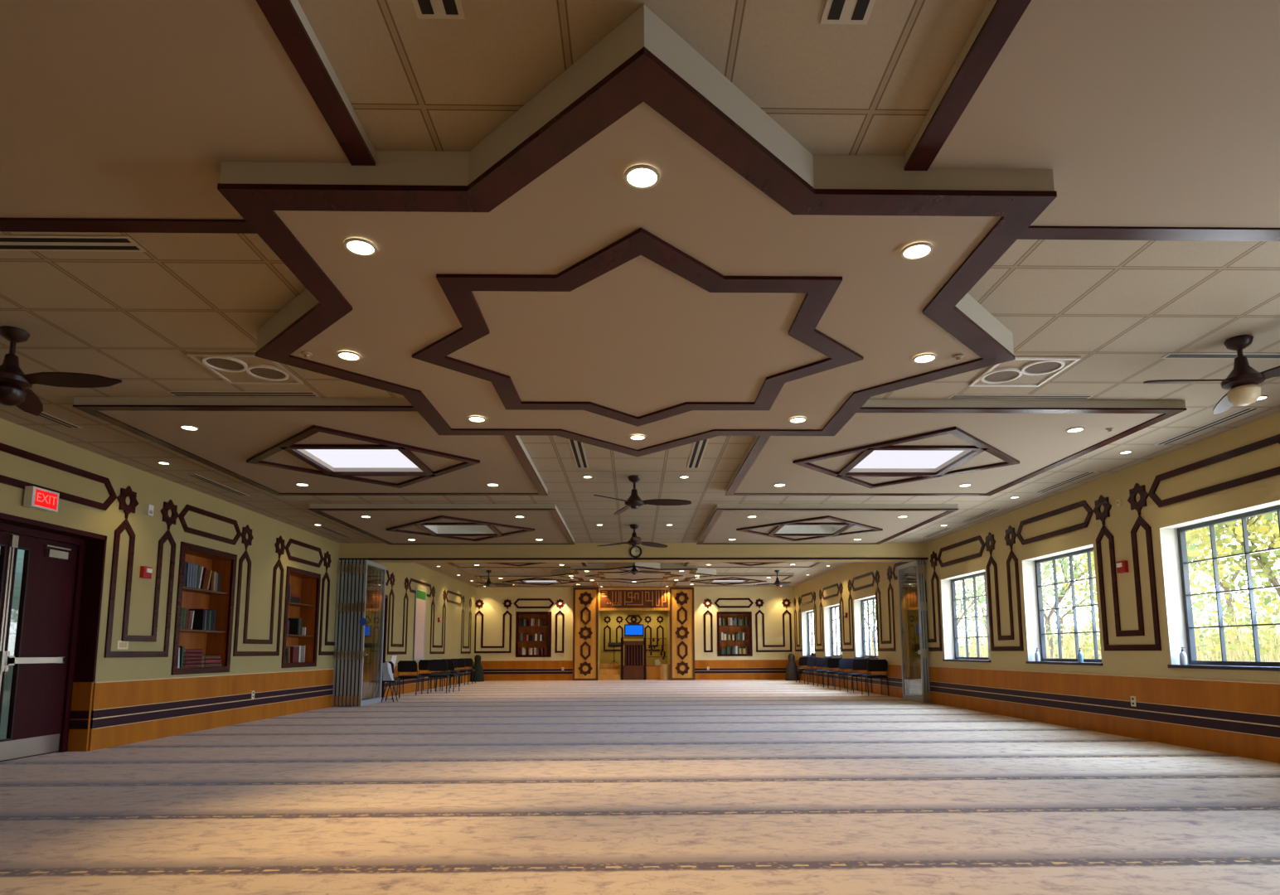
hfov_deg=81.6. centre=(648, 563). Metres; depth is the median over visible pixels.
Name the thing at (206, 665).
book
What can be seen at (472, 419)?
recessed light
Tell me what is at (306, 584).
bookcase
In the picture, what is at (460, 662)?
chair
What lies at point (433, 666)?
chair
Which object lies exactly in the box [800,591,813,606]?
trim
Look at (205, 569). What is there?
book
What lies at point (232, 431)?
ceiling panel
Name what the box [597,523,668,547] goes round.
ceiling fan
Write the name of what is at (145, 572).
fire alarm
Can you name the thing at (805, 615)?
window
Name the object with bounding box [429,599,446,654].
trim
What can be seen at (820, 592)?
medallion
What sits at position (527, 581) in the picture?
diffuser
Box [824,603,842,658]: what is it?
window
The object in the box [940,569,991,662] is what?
window
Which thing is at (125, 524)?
trim
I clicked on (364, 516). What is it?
recessed light
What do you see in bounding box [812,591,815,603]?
medallion
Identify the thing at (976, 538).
trim
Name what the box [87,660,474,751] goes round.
wainscoting
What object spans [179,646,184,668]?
book
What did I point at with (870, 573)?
trim
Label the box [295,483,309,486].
recessed light
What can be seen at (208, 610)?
book
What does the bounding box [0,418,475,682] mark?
wall
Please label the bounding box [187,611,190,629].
book
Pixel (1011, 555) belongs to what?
trim
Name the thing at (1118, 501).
wall sensor
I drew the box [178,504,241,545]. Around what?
trim
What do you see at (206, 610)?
book
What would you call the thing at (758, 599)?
medallion
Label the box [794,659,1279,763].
wainscoting
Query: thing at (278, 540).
medallion
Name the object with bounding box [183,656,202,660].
book
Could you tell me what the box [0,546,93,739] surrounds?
wall
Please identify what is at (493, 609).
wall
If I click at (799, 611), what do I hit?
trim
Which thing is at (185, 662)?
book
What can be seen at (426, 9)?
ceiling vent
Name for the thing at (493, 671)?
wainscoting
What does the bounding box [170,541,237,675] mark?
bookcase
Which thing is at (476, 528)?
skylight
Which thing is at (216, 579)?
book
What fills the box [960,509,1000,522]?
ceiling vent
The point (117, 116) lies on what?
ceiling panel
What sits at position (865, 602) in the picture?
tree
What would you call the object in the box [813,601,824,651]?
trim
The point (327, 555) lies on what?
medallion
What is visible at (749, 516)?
recessed light
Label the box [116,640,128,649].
switch plate
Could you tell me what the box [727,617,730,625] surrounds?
book
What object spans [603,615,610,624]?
medallion
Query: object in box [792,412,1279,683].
wall
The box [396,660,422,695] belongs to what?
chair
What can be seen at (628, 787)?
floor
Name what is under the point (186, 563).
book
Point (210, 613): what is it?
book
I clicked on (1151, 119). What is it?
ceiling panel
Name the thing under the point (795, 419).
recessed light
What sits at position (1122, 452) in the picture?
recessed light
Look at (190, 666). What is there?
book
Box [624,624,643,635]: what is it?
wall screen
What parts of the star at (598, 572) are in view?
panel, trim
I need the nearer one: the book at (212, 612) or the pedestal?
the book at (212, 612)
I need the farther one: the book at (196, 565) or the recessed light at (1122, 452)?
the book at (196, 565)
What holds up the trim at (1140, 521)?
attached to the wall at (1117, 486)
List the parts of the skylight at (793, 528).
opening frame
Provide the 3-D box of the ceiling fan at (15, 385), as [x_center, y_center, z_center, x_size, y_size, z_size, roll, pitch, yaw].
[-4.144,-1.330,5.033,1.175,0.525,1.357,0,-7,2]
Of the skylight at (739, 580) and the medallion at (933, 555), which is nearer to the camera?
the medallion at (933, 555)
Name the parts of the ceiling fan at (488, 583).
blade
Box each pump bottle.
[1034,648,1040,661]
[1077,648,1083,662]
[1178,647,1187,664]
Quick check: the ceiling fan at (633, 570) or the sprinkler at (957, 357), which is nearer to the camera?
the sprinkler at (957, 357)
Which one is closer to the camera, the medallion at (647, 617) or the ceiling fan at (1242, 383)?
the ceiling fan at (1242, 383)
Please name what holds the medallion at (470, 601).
attached to the wall at (151, 489)
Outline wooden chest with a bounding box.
[646,665,660,679]
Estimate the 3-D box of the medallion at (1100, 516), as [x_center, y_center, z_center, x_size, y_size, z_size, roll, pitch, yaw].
[5.806,-0.679,9.494,0.022,0.391,0.356,0,-7,-1]
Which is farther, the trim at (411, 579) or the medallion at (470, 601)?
the medallion at (470, 601)
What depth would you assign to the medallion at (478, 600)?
27.73 m
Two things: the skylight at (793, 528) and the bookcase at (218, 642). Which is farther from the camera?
the skylight at (793, 528)
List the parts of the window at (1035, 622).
sill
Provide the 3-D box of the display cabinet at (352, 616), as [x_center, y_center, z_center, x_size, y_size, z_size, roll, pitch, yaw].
[-5.917,1.438,15.273,0.628,2.891,1.202,0,-7,-1]
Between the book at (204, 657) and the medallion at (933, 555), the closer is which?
the book at (204, 657)
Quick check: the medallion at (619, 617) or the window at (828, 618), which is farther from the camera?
the medallion at (619, 617)
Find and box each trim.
[0,442,116,510]
[103,518,176,658]
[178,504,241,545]
[232,550,284,656]
[285,538,324,567]
[318,571,334,655]
[368,569,390,586]
[387,588,408,654]
[408,578,431,597]
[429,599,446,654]
[446,590,462,606]
[460,607,471,654]
[474,610,511,653]
[513,598,554,608]
[555,610,564,653]
[603,625,623,651]
[625,615,642,624]
[644,625,664,650]
[703,610,712,652]
[714,598,753,608]
[755,610,791,652]
[794,607,802,651]
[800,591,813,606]
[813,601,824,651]
[821,583,838,600]
[839,593,853,651]
[851,572,874,591]
[875,582,896,651]
[892,562,916,580]
[925,571,942,651]
[937,535,984,567]
[986,550,1023,651]
[1016,499,1093,545]
[1095,515,1161,650]
[1147,434,1279,507]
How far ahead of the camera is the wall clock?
15.03 m
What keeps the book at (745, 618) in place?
on the bookcase at (733, 630)
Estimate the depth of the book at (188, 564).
9.91 m
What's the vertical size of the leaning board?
0.497 m
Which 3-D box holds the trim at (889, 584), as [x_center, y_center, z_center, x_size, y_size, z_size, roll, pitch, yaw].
[5.645,1.307,17.720,0.020,1.594,1.220,0,-7,-1]
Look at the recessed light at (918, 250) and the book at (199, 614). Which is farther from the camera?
the book at (199, 614)
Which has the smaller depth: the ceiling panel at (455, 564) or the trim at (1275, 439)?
the trim at (1275, 439)
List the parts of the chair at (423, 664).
backrest, seat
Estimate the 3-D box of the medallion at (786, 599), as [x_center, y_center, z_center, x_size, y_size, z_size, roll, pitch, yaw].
[5.191,1.521,27.964,0.356,0.391,0.022,0,-7,-1]
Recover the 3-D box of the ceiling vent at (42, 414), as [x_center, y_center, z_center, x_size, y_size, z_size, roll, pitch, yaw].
[-5.586,-1.413,6.470,0.120,0.008,1.570,0,-7,-1]
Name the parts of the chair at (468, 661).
backrest, seat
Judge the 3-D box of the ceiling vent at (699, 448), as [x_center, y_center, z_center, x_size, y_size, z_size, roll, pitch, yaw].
[0.544,-1.227,8.206,0.145,0.008,1.420,0,-7,-1]
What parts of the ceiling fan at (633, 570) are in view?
blade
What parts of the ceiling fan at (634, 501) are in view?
blade, blade, light globe, blade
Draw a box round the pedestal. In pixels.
[659,664,669,680]
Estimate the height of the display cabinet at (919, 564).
2.891 m
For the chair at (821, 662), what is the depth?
22.32 m
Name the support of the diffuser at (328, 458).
attached to the skylight at (385, 458)
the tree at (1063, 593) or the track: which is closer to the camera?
the track
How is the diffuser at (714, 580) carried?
attached to the skylight at (739, 580)
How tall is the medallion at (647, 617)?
0.345 m
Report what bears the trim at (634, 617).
attached to the wall niche
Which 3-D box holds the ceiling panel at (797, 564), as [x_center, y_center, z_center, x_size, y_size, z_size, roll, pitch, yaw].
[2.779,-0.134,18.928,3.608,0.096,3.608,0,-7,-1]
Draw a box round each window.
[801,610,815,657]
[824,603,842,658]
[853,595,878,659]
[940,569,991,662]
[1022,544,1103,665]
[1159,500,1279,671]
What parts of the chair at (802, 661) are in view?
backrest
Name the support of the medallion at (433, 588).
attached to the wall at (151, 489)
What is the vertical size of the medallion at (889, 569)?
0.391 m
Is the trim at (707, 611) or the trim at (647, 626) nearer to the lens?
the trim at (707, 611)
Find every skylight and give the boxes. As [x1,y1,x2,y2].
[246,425,479,488]
[386,515,535,542]
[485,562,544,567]
[502,577,580,586]
[689,577,766,585]
[721,562,788,566]
[736,515,882,541]
[792,426,1019,488]
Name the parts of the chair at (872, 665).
leg, seat, backrest, leg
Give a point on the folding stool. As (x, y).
(387, 681)
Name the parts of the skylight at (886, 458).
opening frame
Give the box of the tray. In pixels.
[607,642,620,647]
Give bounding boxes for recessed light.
[157,461,169,465]
[179,425,198,431]
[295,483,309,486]
[336,350,361,361]
[344,237,377,256]
[360,515,371,518]
[467,416,485,422]
[486,483,499,486]
[514,515,524,518]
[582,475,591,478]
[624,164,659,189]
[629,434,645,440]
[679,475,688,478]
[746,515,756,518]
[773,483,785,486]
[789,416,806,423]
[897,515,907,518]
[901,242,933,260]
[912,353,936,363]
[959,483,971,487]
[1066,426,1084,432]
[1119,450,1132,454]
[1256,395,1268,401]
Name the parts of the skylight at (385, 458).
opening frame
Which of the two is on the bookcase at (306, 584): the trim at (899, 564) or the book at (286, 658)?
the book at (286, 658)
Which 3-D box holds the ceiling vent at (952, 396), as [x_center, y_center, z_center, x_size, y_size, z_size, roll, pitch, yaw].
[3.236,-1.447,6.452,1.240,0.008,0.100,0,-7,-1]
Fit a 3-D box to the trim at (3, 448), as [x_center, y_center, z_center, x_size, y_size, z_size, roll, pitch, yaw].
[-6.074,-0.877,7.444,0.020,0.370,2.110,0,-7,-1]
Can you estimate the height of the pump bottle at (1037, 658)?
0.194 m
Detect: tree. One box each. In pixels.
[833,599,877,655]
[867,574,1067,657]
[955,562,1062,649]
[957,555,1229,659]
[959,555,1205,649]
[979,519,1279,661]
[1056,511,1279,661]
[1080,513,1279,645]
[1209,513,1279,648]
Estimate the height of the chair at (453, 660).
0.852 m
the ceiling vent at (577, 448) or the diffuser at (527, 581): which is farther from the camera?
the diffuser at (527, 581)
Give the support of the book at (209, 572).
on the bookcase at (218, 642)
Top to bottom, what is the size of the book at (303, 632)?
0.140 m
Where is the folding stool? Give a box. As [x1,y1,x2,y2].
[381,680,399,702]
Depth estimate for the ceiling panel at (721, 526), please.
12.01 m
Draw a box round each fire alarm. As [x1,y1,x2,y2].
[139,566,152,579]
[1115,560,1129,573]
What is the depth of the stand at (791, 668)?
26.64 m
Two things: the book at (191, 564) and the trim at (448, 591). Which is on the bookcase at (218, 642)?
the book at (191, 564)
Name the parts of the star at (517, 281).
trim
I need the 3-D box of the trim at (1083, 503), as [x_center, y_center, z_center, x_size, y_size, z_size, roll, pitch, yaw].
[5.784,-0.558,10.653,0.020,0.370,1.950,0,-7,-1]
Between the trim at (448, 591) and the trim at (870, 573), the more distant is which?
the trim at (448, 591)
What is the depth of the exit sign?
7.30 m
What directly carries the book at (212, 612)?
on the bookcase at (218, 642)
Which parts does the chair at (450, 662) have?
backrest, leg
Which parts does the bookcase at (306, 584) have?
panel, shelf, shelf, shelf, panel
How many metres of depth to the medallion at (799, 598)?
26.81 m
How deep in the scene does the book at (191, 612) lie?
10.01 m
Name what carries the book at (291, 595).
on the book at (291, 598)
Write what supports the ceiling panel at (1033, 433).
attached to the ceiling at (412, 83)
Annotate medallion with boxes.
[116,485,138,518]
[160,499,179,529]
[240,524,253,550]
[274,535,286,558]
[323,551,331,571]
[389,572,395,588]
[404,576,409,592]
[431,586,435,599]
[442,589,446,602]
[469,598,471,609]
[475,599,484,609]
[503,599,512,609]
[555,598,564,609]
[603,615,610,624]
[615,615,623,624]
[644,615,651,624]
[656,615,664,624]
[703,598,712,609]
[754,598,764,608]
[781,598,790,608]
[798,596,800,607]
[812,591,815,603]
[819,589,822,601]
[838,582,843,596]
[847,579,851,593]
[874,570,879,586]
[887,566,892,582]
[930,551,937,571]
[984,533,995,555]
[1003,525,1016,550]
[1092,494,1111,525]
[1127,483,1148,515]
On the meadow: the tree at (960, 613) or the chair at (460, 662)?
the tree at (960, 613)
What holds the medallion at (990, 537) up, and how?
attached to the wall at (1117, 486)
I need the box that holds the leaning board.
[389,655,397,674]
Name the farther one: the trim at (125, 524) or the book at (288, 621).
the book at (288, 621)
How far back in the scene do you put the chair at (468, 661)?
24.90 m
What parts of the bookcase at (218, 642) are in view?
panel, shelf, shelf, shelf, panel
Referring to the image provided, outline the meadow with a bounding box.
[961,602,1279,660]
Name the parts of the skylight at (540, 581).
opening frame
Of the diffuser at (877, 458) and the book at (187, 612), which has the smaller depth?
the diffuser at (877, 458)
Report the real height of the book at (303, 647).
0.300 m
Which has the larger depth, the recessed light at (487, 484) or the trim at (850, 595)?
the trim at (850, 595)
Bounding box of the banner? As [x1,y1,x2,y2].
[413,588,426,659]
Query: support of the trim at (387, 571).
attached to the wall at (151, 489)
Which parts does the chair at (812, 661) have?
seat, backrest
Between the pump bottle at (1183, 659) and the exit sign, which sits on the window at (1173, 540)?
the pump bottle at (1183, 659)
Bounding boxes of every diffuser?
[304,449,417,467]
[527,581,556,581]
[713,580,743,581]
[853,450,963,468]
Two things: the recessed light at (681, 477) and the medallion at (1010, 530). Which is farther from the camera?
the medallion at (1010, 530)
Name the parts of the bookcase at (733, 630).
shelf, shelf, panel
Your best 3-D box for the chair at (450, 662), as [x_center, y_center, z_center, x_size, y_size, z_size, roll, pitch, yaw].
[-5.444,3.054,20.099,0.494,0.852,0.560,-1,-7,3]
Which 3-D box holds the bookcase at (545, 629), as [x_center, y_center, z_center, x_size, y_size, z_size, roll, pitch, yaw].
[-4.296,2.679,27.799,1.320,1.685,0.342,0,-7,-1]
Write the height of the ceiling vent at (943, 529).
0.008 m
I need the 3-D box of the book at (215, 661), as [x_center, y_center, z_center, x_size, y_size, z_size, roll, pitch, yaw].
[-6.268,1.391,10.498,0.200,0.055,0.400,0,-7,-1]
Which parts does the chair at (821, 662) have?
seat, backrest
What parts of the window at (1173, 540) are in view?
sill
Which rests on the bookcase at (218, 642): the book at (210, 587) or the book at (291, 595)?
the book at (210, 587)
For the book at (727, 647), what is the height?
0.278 m
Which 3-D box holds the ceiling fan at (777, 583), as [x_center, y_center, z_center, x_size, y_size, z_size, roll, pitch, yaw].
[3.969,0.474,22.414,1.261,0.485,1.102,-6,-9,39]
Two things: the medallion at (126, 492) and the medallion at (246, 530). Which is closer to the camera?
the medallion at (126, 492)
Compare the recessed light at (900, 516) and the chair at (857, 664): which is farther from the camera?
the chair at (857, 664)
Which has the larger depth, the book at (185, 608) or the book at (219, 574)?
the book at (219, 574)
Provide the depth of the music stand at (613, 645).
28.31 m
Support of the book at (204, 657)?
on the book at (215, 661)
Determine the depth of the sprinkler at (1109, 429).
7.13 m
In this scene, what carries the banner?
attached to the wall at (151, 489)
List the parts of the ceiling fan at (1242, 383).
blade, blade, light globe, blade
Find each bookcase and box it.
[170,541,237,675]
[281,566,320,668]
[515,611,551,657]
[716,611,752,656]
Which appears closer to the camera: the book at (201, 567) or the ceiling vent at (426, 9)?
the ceiling vent at (426, 9)
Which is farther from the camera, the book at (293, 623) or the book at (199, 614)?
the book at (293, 623)
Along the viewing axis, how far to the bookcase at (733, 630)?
28.05 m
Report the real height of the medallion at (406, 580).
0.391 m
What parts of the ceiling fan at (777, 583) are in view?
blade, blade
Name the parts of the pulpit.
post, rail, panel, post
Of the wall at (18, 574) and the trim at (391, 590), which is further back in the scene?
the trim at (391, 590)
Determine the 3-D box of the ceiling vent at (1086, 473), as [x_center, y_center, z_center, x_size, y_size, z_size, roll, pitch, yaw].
[5.466,-1.059,9.764,0.130,0.008,1.220,0,-7,-1]
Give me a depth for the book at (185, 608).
9.83 m
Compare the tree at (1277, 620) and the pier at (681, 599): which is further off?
the pier at (681, 599)
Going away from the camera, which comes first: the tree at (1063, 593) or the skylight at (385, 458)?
the skylight at (385, 458)
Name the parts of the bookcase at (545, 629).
panel, shelf, shelf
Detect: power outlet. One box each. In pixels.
[251,690,254,698]
[1130,696,1136,707]
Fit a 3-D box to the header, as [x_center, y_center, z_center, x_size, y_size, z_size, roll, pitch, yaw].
[-0.553,1.358,27.840,2.670,0.860,0.100,0,-7,-1]
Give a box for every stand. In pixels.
[470,654,484,682]
[607,642,620,664]
[785,654,799,680]
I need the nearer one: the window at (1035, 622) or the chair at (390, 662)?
the window at (1035, 622)
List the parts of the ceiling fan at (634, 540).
blade, blade, blade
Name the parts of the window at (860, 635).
sill, frame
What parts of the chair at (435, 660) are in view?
seat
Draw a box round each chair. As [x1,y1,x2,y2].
[370,661,400,698]
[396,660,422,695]
[417,659,441,691]
[426,660,450,693]
[429,659,450,689]
[435,659,459,692]
[441,659,460,687]
[450,659,468,685]
[457,658,475,683]
[795,657,813,683]
[804,657,823,684]
[813,658,833,686]
[823,658,844,688]
[833,659,858,690]
[847,659,872,693]
[861,659,889,696]
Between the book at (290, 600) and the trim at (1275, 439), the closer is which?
the trim at (1275, 439)
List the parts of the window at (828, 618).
sill, frame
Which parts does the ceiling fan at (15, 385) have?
light globe, blade, blade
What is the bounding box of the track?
[339,557,928,560]
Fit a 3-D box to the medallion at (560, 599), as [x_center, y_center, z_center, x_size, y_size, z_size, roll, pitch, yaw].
[-3.327,1.531,27.794,0.356,0.391,0.022,0,-7,-1]
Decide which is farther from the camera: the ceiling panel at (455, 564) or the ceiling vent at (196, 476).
the ceiling panel at (455, 564)
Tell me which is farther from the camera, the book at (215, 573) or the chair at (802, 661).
the chair at (802, 661)
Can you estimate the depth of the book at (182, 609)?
9.77 m
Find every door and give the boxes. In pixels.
[0,512,106,761]
[363,591,387,698]
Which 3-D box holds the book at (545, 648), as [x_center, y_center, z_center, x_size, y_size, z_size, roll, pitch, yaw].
[-3.837,3.298,27.709,0.084,0.268,0.200,0,-7,-1]
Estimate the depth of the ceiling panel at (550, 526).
11.87 m
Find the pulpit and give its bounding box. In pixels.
[620,636,646,680]
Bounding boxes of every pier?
[572,587,598,680]
[669,587,694,680]
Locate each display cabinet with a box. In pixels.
[331,559,386,706]
[896,560,930,703]
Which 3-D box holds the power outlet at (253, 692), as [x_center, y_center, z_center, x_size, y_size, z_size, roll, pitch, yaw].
[-6.145,2.042,11.490,0.034,0.120,0.080,0,-7,-1]
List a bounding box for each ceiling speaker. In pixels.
[186,352,303,384]
[968,356,1081,387]
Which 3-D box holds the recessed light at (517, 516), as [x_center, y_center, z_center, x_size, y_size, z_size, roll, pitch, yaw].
[-2.027,-0.729,11.652,0.154,0.010,0.154,0,-7,-1]
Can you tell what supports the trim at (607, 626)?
attached to the wall niche
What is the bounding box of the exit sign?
[23,486,59,512]
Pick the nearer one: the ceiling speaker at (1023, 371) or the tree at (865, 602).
the ceiling speaker at (1023, 371)
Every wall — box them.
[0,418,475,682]
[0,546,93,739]
[474,586,795,660]
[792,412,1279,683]
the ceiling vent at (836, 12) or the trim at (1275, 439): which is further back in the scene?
the trim at (1275, 439)
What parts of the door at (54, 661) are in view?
lite frame, latch rod, latch rod, lite frame, kick plate, reveal panel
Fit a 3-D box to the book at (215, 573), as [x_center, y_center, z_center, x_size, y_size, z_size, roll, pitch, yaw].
[-6.270,0.260,10.538,0.200,0.270,0.050,0,-7,-1]
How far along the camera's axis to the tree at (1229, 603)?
28.23 m
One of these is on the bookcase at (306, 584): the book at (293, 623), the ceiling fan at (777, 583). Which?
the book at (293, 623)
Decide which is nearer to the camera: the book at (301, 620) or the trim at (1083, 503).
the trim at (1083, 503)
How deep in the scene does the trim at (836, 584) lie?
22.57 m
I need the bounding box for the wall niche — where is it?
[598,610,669,679]
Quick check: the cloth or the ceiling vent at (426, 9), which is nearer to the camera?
the ceiling vent at (426, 9)
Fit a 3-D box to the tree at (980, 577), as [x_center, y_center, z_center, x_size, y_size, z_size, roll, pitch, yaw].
[20.264,2.449,45.278,9.092,9.707,12.364,-2,-7,11]
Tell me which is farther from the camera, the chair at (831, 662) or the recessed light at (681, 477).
the chair at (831, 662)
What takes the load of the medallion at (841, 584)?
attached to the wall at (1117, 486)
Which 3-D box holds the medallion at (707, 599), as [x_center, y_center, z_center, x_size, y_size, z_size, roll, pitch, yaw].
[2.222,1.525,27.905,0.356,0.391,0.022,0,-7,-1]
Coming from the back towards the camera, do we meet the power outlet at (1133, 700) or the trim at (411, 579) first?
the trim at (411, 579)
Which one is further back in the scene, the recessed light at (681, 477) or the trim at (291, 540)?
the trim at (291, 540)
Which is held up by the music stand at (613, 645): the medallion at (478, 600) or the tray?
the tray
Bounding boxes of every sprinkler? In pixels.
[300,351,312,358]
[952,353,964,362]
[1105,427,1114,432]
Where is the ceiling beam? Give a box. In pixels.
[339,543,927,562]
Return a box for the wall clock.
[629,545,641,557]
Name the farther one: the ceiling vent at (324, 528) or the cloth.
the cloth
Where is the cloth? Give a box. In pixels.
[382,661,393,680]
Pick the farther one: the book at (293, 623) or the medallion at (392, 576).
the medallion at (392, 576)
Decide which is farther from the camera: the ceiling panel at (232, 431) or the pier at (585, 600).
the pier at (585, 600)
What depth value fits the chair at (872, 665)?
17.48 m
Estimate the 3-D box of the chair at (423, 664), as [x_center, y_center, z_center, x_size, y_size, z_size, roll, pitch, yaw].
[-6.028,3.091,20.385,0.494,0.852,0.560,0,-7,-1]
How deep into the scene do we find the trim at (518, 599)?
27.78 m
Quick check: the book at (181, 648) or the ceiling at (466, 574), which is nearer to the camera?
the book at (181, 648)
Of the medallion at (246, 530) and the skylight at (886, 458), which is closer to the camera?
the skylight at (886, 458)
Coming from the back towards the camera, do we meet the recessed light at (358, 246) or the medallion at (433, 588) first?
the medallion at (433, 588)
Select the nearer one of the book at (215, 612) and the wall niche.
the book at (215, 612)
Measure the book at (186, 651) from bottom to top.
0.050 m
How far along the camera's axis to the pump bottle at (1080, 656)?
10.07 m
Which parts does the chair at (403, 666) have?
backrest, seat, leg, leg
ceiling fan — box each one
[0,325,121,416]
[475,570,513,586]
[593,475,691,514]
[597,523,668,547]
[619,562,661,575]
[753,570,790,586]
[1143,334,1279,414]
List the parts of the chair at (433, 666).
backrest, seat, leg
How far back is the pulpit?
27.92 m
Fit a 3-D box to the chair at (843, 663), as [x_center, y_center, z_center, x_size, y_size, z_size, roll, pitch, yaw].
[5.340,3.016,20.105,0.494,0.852,0.560,0,-7,-1]
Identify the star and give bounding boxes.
[217,4,1056,456]
[551,562,717,583]
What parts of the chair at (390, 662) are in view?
backrest, leg, leg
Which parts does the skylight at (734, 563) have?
opening frame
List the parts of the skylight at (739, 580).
opening frame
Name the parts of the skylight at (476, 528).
opening frame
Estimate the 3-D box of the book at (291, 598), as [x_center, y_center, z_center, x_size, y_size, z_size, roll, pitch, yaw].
[-6.320,0.630,13.061,0.200,0.045,0.340,0,-7,-1]
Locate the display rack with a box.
[646,638,667,665]
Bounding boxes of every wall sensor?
[144,504,154,516]
[1115,499,1121,506]
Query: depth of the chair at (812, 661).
23.53 m
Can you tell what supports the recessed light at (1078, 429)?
attached to the ceiling panel at (1033, 433)
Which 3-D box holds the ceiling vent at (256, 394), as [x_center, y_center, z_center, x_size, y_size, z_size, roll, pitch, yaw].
[-3.447,-1.440,6.309,1.230,0.008,0.120,0,-7,-1]
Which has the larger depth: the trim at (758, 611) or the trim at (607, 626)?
the trim at (607, 626)
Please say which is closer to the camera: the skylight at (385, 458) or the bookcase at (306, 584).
the skylight at (385, 458)
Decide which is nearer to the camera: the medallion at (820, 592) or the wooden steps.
the medallion at (820, 592)
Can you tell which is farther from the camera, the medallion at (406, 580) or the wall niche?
the wall niche
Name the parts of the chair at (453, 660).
backrest, seat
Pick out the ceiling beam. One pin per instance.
(346, 550)
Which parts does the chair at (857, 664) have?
leg, seat, backrest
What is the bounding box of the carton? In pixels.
[654,659,660,665]
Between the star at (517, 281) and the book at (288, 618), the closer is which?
the star at (517, 281)
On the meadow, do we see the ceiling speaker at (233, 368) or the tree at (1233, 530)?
the tree at (1233, 530)
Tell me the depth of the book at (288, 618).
13.21 m
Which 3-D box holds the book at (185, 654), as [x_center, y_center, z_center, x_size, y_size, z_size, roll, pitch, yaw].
[-6.259,1.243,10.037,0.200,0.050,0.370,0,-7,-1]
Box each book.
[177,647,179,668]
[179,608,184,629]
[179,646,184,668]
[181,607,186,629]
[182,664,201,668]
[183,562,187,586]
[183,653,202,656]
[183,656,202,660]
[183,660,201,664]
[184,610,189,629]
[184,649,202,653]
[185,562,190,586]
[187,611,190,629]
[188,563,193,587]
[188,610,194,630]
[189,609,205,630]
[191,564,195,587]
[193,564,198,588]
[196,565,199,588]
[198,566,203,588]
[199,567,207,589]
[201,655,220,659]
[201,659,221,664]
[201,663,221,667]
[203,570,212,590]
[204,610,207,630]
[205,609,209,630]
[206,610,212,630]
[208,571,213,591]
[210,610,213,630]
[213,572,216,591]
[213,610,216,630]
[215,572,218,591]
[216,572,220,591]
[285,648,287,663]
[286,646,299,663]
[286,647,290,663]
[287,620,289,634]
[287,645,300,662]
[288,618,300,635]
[288,619,299,635]
[289,599,300,603]
[290,594,300,598]
[290,596,300,601]
[300,620,302,635]
[300,645,305,662]
[301,627,305,635]
[544,647,547,654]
[726,646,729,654]
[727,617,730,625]
[744,617,746,625]
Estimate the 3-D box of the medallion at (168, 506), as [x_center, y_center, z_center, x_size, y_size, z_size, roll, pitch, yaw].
[-6.114,-0.618,9.462,0.022,0.391,0.356,0,-7,-1]
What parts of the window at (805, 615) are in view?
frame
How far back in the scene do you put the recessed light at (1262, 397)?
6.48 m
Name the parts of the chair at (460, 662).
seat, backrest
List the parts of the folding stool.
leg, seat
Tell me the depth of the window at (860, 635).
20.11 m
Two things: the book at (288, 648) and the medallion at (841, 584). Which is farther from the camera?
the medallion at (841, 584)
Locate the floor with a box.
[0,678,1279,894]
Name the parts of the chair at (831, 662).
seat, backrest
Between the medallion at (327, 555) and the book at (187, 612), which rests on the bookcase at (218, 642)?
the book at (187, 612)
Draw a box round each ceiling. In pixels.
[0,0,1279,543]
[416,562,853,587]
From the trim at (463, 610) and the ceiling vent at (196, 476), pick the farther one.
the trim at (463, 610)
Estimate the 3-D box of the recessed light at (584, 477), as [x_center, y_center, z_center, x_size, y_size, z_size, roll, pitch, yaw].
[-0.772,-1.086,9.342,0.120,0.010,0.120,0,-7,-1]
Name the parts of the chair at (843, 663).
leg, seat, backrest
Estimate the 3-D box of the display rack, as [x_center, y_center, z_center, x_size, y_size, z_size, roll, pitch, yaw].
[0.318,3.701,28.726,0.780,1.572,0.028,0,-7,-1]
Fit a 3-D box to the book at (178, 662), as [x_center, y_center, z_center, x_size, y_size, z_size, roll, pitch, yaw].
[-6.252,1.242,9.705,0.200,0.272,0.059,0,-7,-1]
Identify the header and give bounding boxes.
[598,587,669,610]
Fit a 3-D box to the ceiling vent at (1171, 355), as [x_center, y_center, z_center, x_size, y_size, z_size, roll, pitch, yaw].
[4.459,-1.556,5.573,1.170,0.008,0.100,0,-7,-1]
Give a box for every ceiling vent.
[0,234,145,252]
[14,406,82,428]
[166,391,319,397]
[186,474,247,495]
[320,527,351,538]
[412,0,465,19]
[567,439,588,468]
[687,438,709,468]
[819,0,875,24]
[921,528,951,538]
[947,394,1094,399]
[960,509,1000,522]
[1035,471,1096,493]
[1153,407,1262,445]
[1160,352,1279,358]
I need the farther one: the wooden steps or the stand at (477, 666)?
the wooden steps
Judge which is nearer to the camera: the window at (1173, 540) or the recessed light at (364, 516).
the window at (1173, 540)
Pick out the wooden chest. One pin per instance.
(653, 672)
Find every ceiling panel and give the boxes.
[0,0,375,233]
[72,397,547,495]
[308,504,574,544]
[447,562,586,567]
[475,573,598,586]
[672,572,794,586]
[683,562,822,567]
[696,504,958,544]
[725,399,1187,495]
[903,0,1279,241]
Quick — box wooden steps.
[598,664,620,680]

